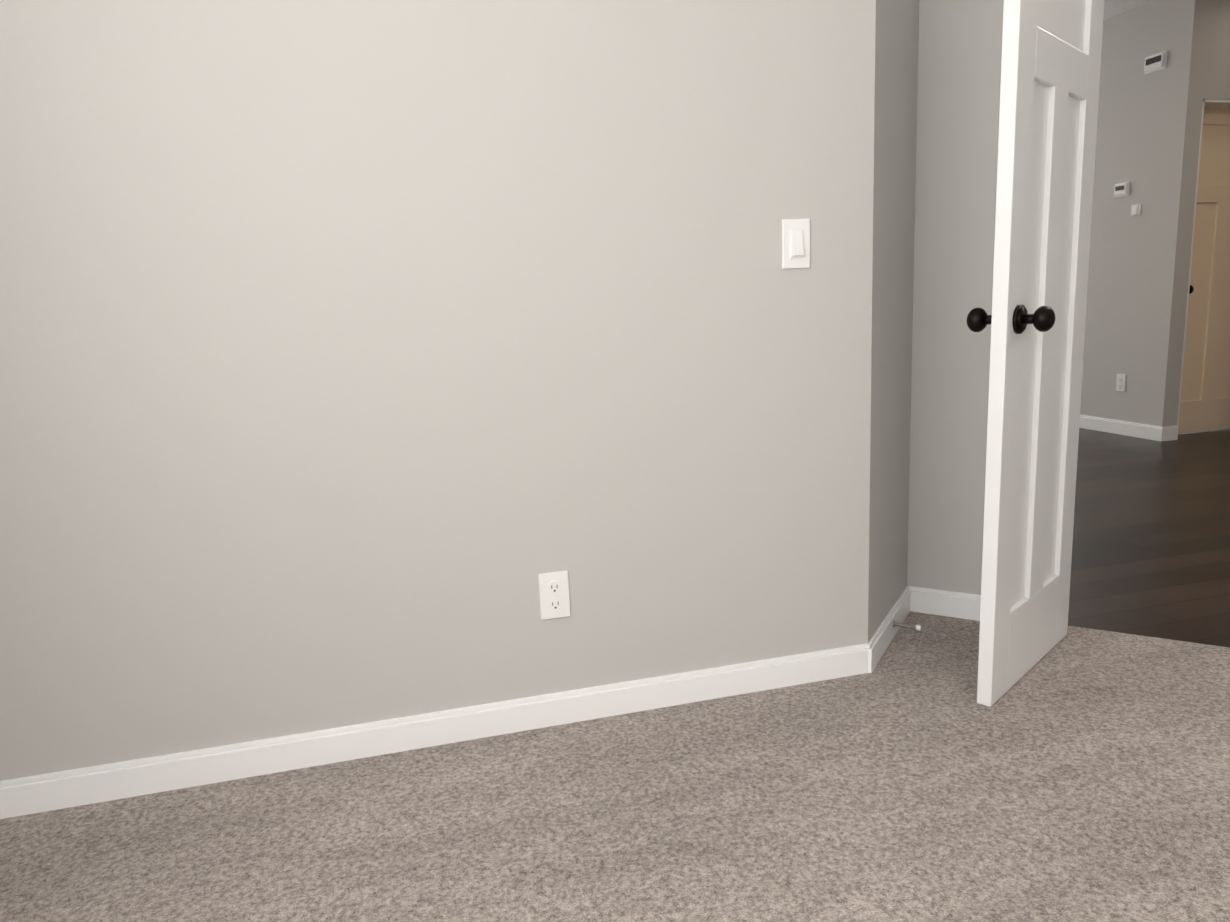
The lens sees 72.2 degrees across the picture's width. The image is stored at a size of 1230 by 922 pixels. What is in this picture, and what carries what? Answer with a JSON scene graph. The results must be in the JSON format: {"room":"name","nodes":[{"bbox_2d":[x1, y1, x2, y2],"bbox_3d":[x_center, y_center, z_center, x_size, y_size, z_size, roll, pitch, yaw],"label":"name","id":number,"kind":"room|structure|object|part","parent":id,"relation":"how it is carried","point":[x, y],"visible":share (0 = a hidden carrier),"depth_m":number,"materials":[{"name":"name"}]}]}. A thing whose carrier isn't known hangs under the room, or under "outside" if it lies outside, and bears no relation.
{"room":"empty bedroom","nodes":[
{"label":"empty bedroom","id":0,"kind":"room"},
{"bbox_2d":[0,0,875,780],"bbox_3d":[-0.517,-0.677,1.824,2.323,2.746,0.150,-5,11,-14],"label":"wall","id":1,"kind":"structure","parent":0,"point":[368,360],"depth_m":1.85,"materials":[{"name":"grey paint"}]},
{"bbox_2d":[0,643,868,818],"bbox_3d":[-0.365,0.633,2.011,2.173,0.092,0.014,-5,11,-14],"label":"baseboard","id":2,"kind":"structure","parent":1,"relation":"attached to","point":[27,795],"depth_m":1.97,"materials":[{"name":"white wood"}]},
{"bbox_2d":[538,570,569,619],"bbox_3d":[-0.144,0.321,2.017,0.072,0.115,0.009,-5,11,-14],"label":"outlet","id":3,"kind":"object","parent":1,"relation":"attached to","point":[548,595],"visible":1,"depth_m":2.01,"materials":[{"name":"white plastic"}]},
{"bbox_2d":[782,219,809,268],"bbox_3d":[0.434,-0.521,2.024,0.072,0.115,0.006,-5,11,-14],"label":"light switch","id":4,"kind":"object","parent":1,"relation":"attached to","point":[788,225],"visible":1,"depth_m":2.02,"materials":[{"name":"white plastic"}]},
{"bbox_2d":[0,611,1229,921],"bbox_3d":[0.911,0.927,0.449,3.927,0.042,4.661,-5,11,-14],"label":"floor carpet","id":5,"kind":"object","parent":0,"point":[1076,775],"visible":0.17,"depth_m":1.68,"materials":[{"name":"beige carpet"}]},
{"bbox_2d":[790,229,803,257],"bbox_3d":[0.436,-0.520,2.018,0.034,0.066,0.014,-5,11,-14],"label":"switch rocker","id":6,"kind":"object","parent":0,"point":[796,244],"depth_m":2.02,"materials":[{"name":"white plastic"}]},
{"bbox_2d":[868,0,918,641],"bbox_3d":[0.656,-0.835,2.381,0.300,2.746,0.643,4,12,30],"label":"wall","id":7,"kind":"structure","parent":0,"point":[896,79],"depth_m":2.30,"materials":[{"name":"grey paint"}]},
{"bbox_2d":[867,586,910,672],"bbox_3d":[0.812,0.490,2.484,0.014,0.092,0.517,4,12,30],"label":"baseboard return","id":8,"kind":"object","parent":7,"relation":"attached to","point":[881,639],"visible":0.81,"depth_m":2.42,"materials":[{"name":"white wood"}]},
{"bbox_2d":[893,620,920,630],"bbox_3d":[0.852,0.483,2.468,0.080,0.022,0.022,4,12,30],"label":"doorstop","id":9,"kind":"object","parent":8,"relation":"attached to","point":[917,627],"visible":0.98,"depth_m":2.46,"materials":[{"name":"grey metal"}]},
{"bbox_2d":[907,0,1003,594],"bbox_3d":[1.622,-0.826,2.106,2.230,2.746,0.140,4,12,30],"label":"wall","id":10,"kind":"structure","parent":0,"point":[959,70],"depth_m":2.47,"materials":[{"name":"grey paint"}]},
{"bbox_2d":[909,586,980,620],"bbox_3d":[1.083,0.454,2.612,0.350,0.092,0.014,4,12,30],"label":"baseboard","id":11,"kind":"structure","parent":10,"relation":"attached to","point":[946,603],"depth_m":2.63,"materials":[{"name":"white wood"}]},
{"bbox_2d":[966,0,1103,706],"bbox_3d":[1.062,-0.444,2.082,0.192,2.025,0.586,8,15,44],"label":"door leaf","id":12,"kind":"structure","parent":10,"relation":"in","point":[1049,90],"depth_m":2.04,"materials":[{"name":"white wood"}]},
{"bbox_3d":[0.907,-0.325,1.938,0.192,0.066,0.066,8,15,44],"label":"knob","id":13,"kind":"part","parent":12,"relation":"part of","materials":[{"name":"black metal"}]},
{"bbox_2d":[1080,0,1169,422],"bbox_3d":[3.323,-1.574,5.650,0.120,2.746,0.780,-5,11,-14],"label":"wall","id":14,"kind":"structure","parent":0,"point":[1130,103],"depth_m":5.48,"materials":[{"name":"grey paint"}]},
{"bbox_2d":[1116,374,1125,391],"bbox_3d":[3.363,-0.521,5.610,0.010,0.115,0.072,-5,11,-14],"label":"outlet","id":15,"kind":"object","parent":14,"relation":"attached to","point":[1120,382],"visible":1,"depth_m":5.60,"materials":[{"name":"white plastic"}]},
{"bbox_2d":[1079,415,1163,441],"bbox_3d":[3.340,-0.250,5.793,0.014,0.092,0.964,-5,11,-14],"label":"baseboard","id":16,"kind":"structure","parent":14,"relation":"attached to","point":[1143,431],"depth_m":5.62,"materials":[{"name":"white wood"}]},
{"bbox_2d":[1114,182,1129,196],"bbox_3d":[3.278,-1.758,5.466,0.022,0.085,0.110,-5,11,-14],"label":"thermostat","id":17,"kind":"object","parent":14,"relation":"attached to","point":[1121,189],"visible":1,"depth_m":5.45,"materials":[{"name":"white plastic"}]},
{"bbox_2d":[1131,204,1140,215],"bbox_3d":[3.318,-1.601,5.379,0.017,0.070,0.070,-5,11,-14],"label":"light switch","id":18,"kind":"object","parent":14,"relation":"attached to","point":[1135,209],"visible":1,"depth_m":5.37,"materials":[{"name":"white plastic"}]},
{"bbox_2d":[1144,50,1166,73],"bbox_3d":[3.295,-2.433,5.151,0.022,0.100,0.150,-5,11,-14],"label":"thermostat","id":19,"kind":"object","parent":14,"relation":"in","point":[1155,62],"visible":0.94,"depth_m":5.14,"materials":[{"name":"white plastic"}]},
{"bbox_2d":[1103,0,1151,19],"bbox_3d":[5.301,-3.251,6.802,13.000,0.076,12.340,4,12,30],"label":"ceiling","id":20,"kind":"structure","parent":0,"point":[1112,8],"depth_m":5.22,"materials":[{"name":"white paint"}]},
{"bbox_2d":[1068,428,1229,647],"bbox_3d":[5.393,-0.558,7.264,13.000,0.030,12.450,4,12,30],"label":"floor","id":21,"kind":"structure","parent":0,"point":[1151,545],"depth_m":3.39,"materials":[{"name":"brown wood"}]},
{"bbox_2d":[1140,0,1229,426],"bbox_3d":[4.197,-1.563,5.387,1.680,2.746,0.170,-5,11,-14],"label":"wall","id":22,"kind":"structure","parent":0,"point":[1197,70],"depth_m":5.12,"materials":[{"name":"grey paint"}]},
{"bbox_2d":[1163,425,1177,440],"bbox_3d":[3.523,-0.175,5.356,0.115,0.092,0.014,-5,11,-14],"label":"baseboard","id":23,"kind":"structure","parent":22,"relation":"attached to","point":[1170,433],"depth_m":5.35,"materials":[{"name":"white wood"}]},
{"bbox_2d":[1177,99,1229,425],"bbox_3d":[3.879,-1.191,5.371,0.760,2.050,0.169,-5,11,-14],"label":"door frame","id":24,"kind":"structure","parent":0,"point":[1225,103],"depth_m":5.14,"materials":[{"name":"white wood"}]},
{"bbox_2d":[1178,107,1229,433],"bbox_3d":[3.875,-1.192,5.386,0.718,2.030,0.114,-5,11,-14],"label":"hall door","id":25,"kind":"structure","parent":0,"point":[1205,399],"depth_m":5.43,"materials":[{"name":"beige wood"}]}
]}

